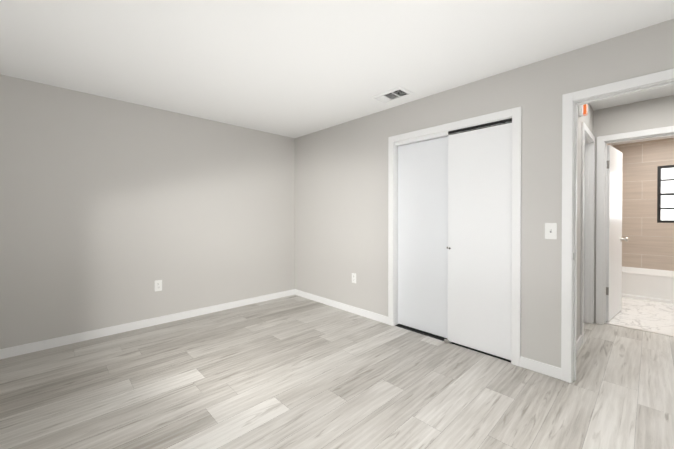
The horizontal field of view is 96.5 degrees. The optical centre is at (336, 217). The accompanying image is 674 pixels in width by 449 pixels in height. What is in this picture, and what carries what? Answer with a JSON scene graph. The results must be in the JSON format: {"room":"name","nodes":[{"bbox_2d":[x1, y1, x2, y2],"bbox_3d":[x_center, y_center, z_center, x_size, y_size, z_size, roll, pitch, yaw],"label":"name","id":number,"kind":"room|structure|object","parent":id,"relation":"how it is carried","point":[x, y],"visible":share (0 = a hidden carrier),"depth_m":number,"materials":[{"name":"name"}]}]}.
{"room":"empty bedroom","nodes":[
{"label":"empty bedroom","id":0,"kind":"room"},
{"bbox_2d":[0,74,294,348],"bbox_3d":[-1.966,-0.015,3.541,3.740,2.440,0.120,0,1,-44],"label":"wall","id":1,"kind":"structure","parent":0,"point":[112,211],"depth_m":3.20,"materials":[{"name":"grey paint"}]},
{"bbox_2d":[0,289,294,358],"bbox_3d":[-1.909,1.162,3.511,3.470,0.085,0.014,0,1,-44],"label":"baseboard","id":2,"kind":"structure","parent":1,"relation":"attached to","point":[79,337],"depth_m":3.19,"materials":[{"name":"white paint"}]},
{"bbox_2d":[154,280,161,290],"bbox_3d":[-2.022,0.765,3.405,0.076,0.124,0.007,0,1,-44],"label":"outlet","id":3,"kind":"object","parent":1,"relation":"attached to","point":[158,285],"visible":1,"depth_m":3.40,"materials":[{"name":"white plastic"}]},
{"bbox_2d":[0,295,673,448],"bbox_3d":[0.731,1.245,1.895,5.510,0.060,6.400,0,1,-44],"label":"floor","id":4,"kind":"structure","parent":0,"point":[293,372],"depth_m":2.12,"materials":[{"name":"grey wood"}]},
{"bbox_2d":[0,0,673,144],"bbox_3d":[1.674,-1.271,2.781,8.120,0.080,6.400,0,1,-44],"label":"ceiling","id":5,"kind":"structure","parent":0,"point":[293,68],"depth_m":2.17,"materials":[{"name":"white paint"}]},
{"bbox_2d":[370,86,413,103],"bbox_3d":[0.548,-1.224,3.022,0.230,0.016,0.370,0,1,-44],"label":"ceiling vent","id":6,"kind":"object","parent":5,"relation":"in","point":[392,94],"visible":1,"depth_m":3.00,"materials":[{"name":"white metal"}]},
{"bbox_2d":[295,19,673,367],"bbox_3d":[1.499,-0.009,2.538,0.120,2.440,6.120,0,1,-44],"label":"wall","id":7,"kind":"structure","parent":0,"point":[341,203],"depth_m":2.76,"materials":[{"name":"grey paint"}]},
{"bbox_2d":[295,289,387,323],"bbox_3d":[-0.030,1.159,4.048,0.012,0.085,1.777,0,1,-44],"label":"baseboard","id":8,"kind":"structure","parent":7,"relation":"attached to","point":[368,314],"depth_m":3.89,"materials":[{"name":"white paint"}]},
{"bbox_2d":[352,273,355,282],"bbox_3d":[0.213,0.758,3.795,0.007,0.124,0.076,0,1,-44],"label":"outlet","id":9,"kind":"object","parent":7,"relation":"attached to","point":[353,277],"visible":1,"depth_m":3.79,"materials":[{"name":"white plastic"}]},
{"bbox_2d":[398,137,447,337],"bbox_3d":[0.918,0.193,3.171,0.037,1.995,0.645,0,1,-44],"label":"closet door","id":10,"kind":"structure","parent":7,"relation":"in","point":[423,236],"depth_m":3.15,"materials":[{"name":"white paint"}]},
{"bbox_2d":[388,106,521,366],"bbox_3d":[1.082,0.151,2.963,0.136,2.115,1.317,0,1,-44],"label":"trim","id":11,"kind":"structure","parent":7,"relation":"attached to","point":[513,116],"depth_m":2.74,"materials":[{"name":"white paint"}]},
{"bbox_2d":[448,123,511,359],"bbox_3d":[1.279,0.198,2.728,0.037,1.992,0.558,0,1,-44],"label":"closet door","id":12,"kind":"structure","parent":7,"relation":"in","point":[479,228],"depth_m":2.69,"materials":[{"name":"white paint"}]},
{"bbox_2d":[520,356,560,379],"bbox_3d":[1.590,1.170,2.356,0.012,0.085,0.271,0,1,-44],"label":"baseboard","id":13,"kind":"structure","parent":7,"relation":"attached to","point":[541,367],"depth_m":2.35,"materials":[{"name":"white paint"}]},
{"bbox_2d":[545,223,556,238],"bbox_3d":[1.630,0.100,2.298,0.023,0.124,0.076,0,1,-44],"label":"light switch","id":14,"kind":"object","parent":7,"relation":"attached to","point":[550,230],"visible":1,"depth_m":2.30,"materials":[{"name":"white plastic"}]},
{"bbox_2d":[561,68,673,382],"bbox_3d":[2.057,0.150,1.956,0.152,2.130,0.944,0,1,-44],"label":"door frame","id":15,"kind":"structure","parent":7,"relation":"attached to","point":[572,102],"depth_m":2.21,"materials":[{"name":"white paint"}]},
{"bbox_2d":[576,103,592,340],"bbox_3d":[2.294,-0.012,2.994,1.660,2.440,0.220,0,1,-44],"label":"wall","id":16,"kind":"structure","parent":0,"point":[587,120],"depth_m":2.83,"materials":[{"name":"grey paint"}]},
{"bbox_2d":[576,335,581,353],"bbox_3d":[2.061,1.168,2.619,0.795,0.085,0.012,0,1,-44],"label":"baseboard","id":17,"kind":"structure","parent":16,"relation":"attached to","point":[578,342],"depth_m":2.73,"materials":[{"name":"white paint"}]},
{"bbox_2d":[578,104,587,116],"bbox_3d":[2.276,-0.998,2.779,0.115,0.115,0.056,0,1,-44],"label":"detector","id":18,"kind":"object","parent":16,"relation":"attached to","point":[582,110],"visible":0.85,"depth_m":2.77,"materials":[{"name":"white plastic"}]},
{"bbox_2d":[584,153,584,238],"bbox_3d":[2.589,0.171,3.238,0.692,2.048,0.034,0,1,-44],"label":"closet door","id":19,"kind":"structure","parent":16,"relation":"in","point":[584,195],"depth_m":3.45,"materials":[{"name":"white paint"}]},
{"bbox_2d":[580,122,594,343],"bbox_3d":[2.616,0.142,3.210,0.832,2.130,0.116,0,1,-44],"label":"trim","id":20,"kind":"structure","parent":16,"relation":"attached to","point":[587,242],"depth_m":3.43,"materials":[{"name":"white paint"}]},
{"bbox_2d":[593,95,673,322],"bbox_3d":[3.901,-0.009,2.559,0.120,2.440,2.830,0,1,-44],"label":"wall","id":21,"kind":"structure","parent":0,"point":[646,114],"depth_m":3.25,"materials":[{"name":"grey paint"}]},
{"bbox_2d":[606,145,628,320],"bbox_3d":[3.392,0.175,3.684,0.711,2.033,0.178,0,0,-38],"label":"bathroom door","id":22,"kind":"structure","parent":21,"relation":"in","point":[614,238],"depth_m":3.60,"materials":[{"name":"white paint"}]},
{"bbox_2d":[596,126,673,324],"bbox_3d":[3.306,0.142,3.182,0.152,2.130,0.844,0,1,-44],"label":"door frame","id":23,"kind":"structure","parent":21,"relation":"attached to","point":[603,142],"depth_m":3.40,"materials":[{"name":"white paint"}]},
{"bbox_2d":[604,323,673,336],"bbox_3d":[3.306,1.205,3.189,0.030,0.004,0.710,0,1,-44],"label":"sill","id":24,"kind":"structure","parent":21,"relation":"attached to","point":[639,329],"depth_m":3.24,"materials":[{"name":"grey stone"}]},
{"bbox_2d":[606,297,673,335],"bbox_3d":[4.428,1.232,3.861,2.550,0.060,1.730,0,1,-44],"label":"floor","id":25,"kind":"structure","parent":0,"point":[653,316],"depth_m":3.67,"materials":[{"name":"stone"}]},
{"bbox_2d":[622,266,673,303],"bbox_3d":[4.975,1.011,4.397,0.729,0.376,1.464,0,1,-44],"label":"bathtub","id":26,"kind":"object","parent":25,"relation":"on","point":[655,285],"depth_m":4.41,"materials":[{"name":"white ceramic"}]},
{"bbox_2d":[613,138,673,270],"bbox_3d":[5.284,-0.023,4.686,0.120,2.440,1.470,0,1,-44],"label":"tiled wall","id":27,"kind":"structure","parent":0,"point":[649,244],"depth_m":4.89,"materials":[{"name":"beige tile"}]},
{"bbox_2d":[657,165,673,222],"bbox_3d":[5.408,-0.372,4.532,0.040,0.900,0.800,0,1,-44],"label":"bathroom window","id":28,"kind":"structure","parent":27,"relation":"in","point":[665,194],"depth_m":4.75,"materials":[{"name":"black"}]}
]}

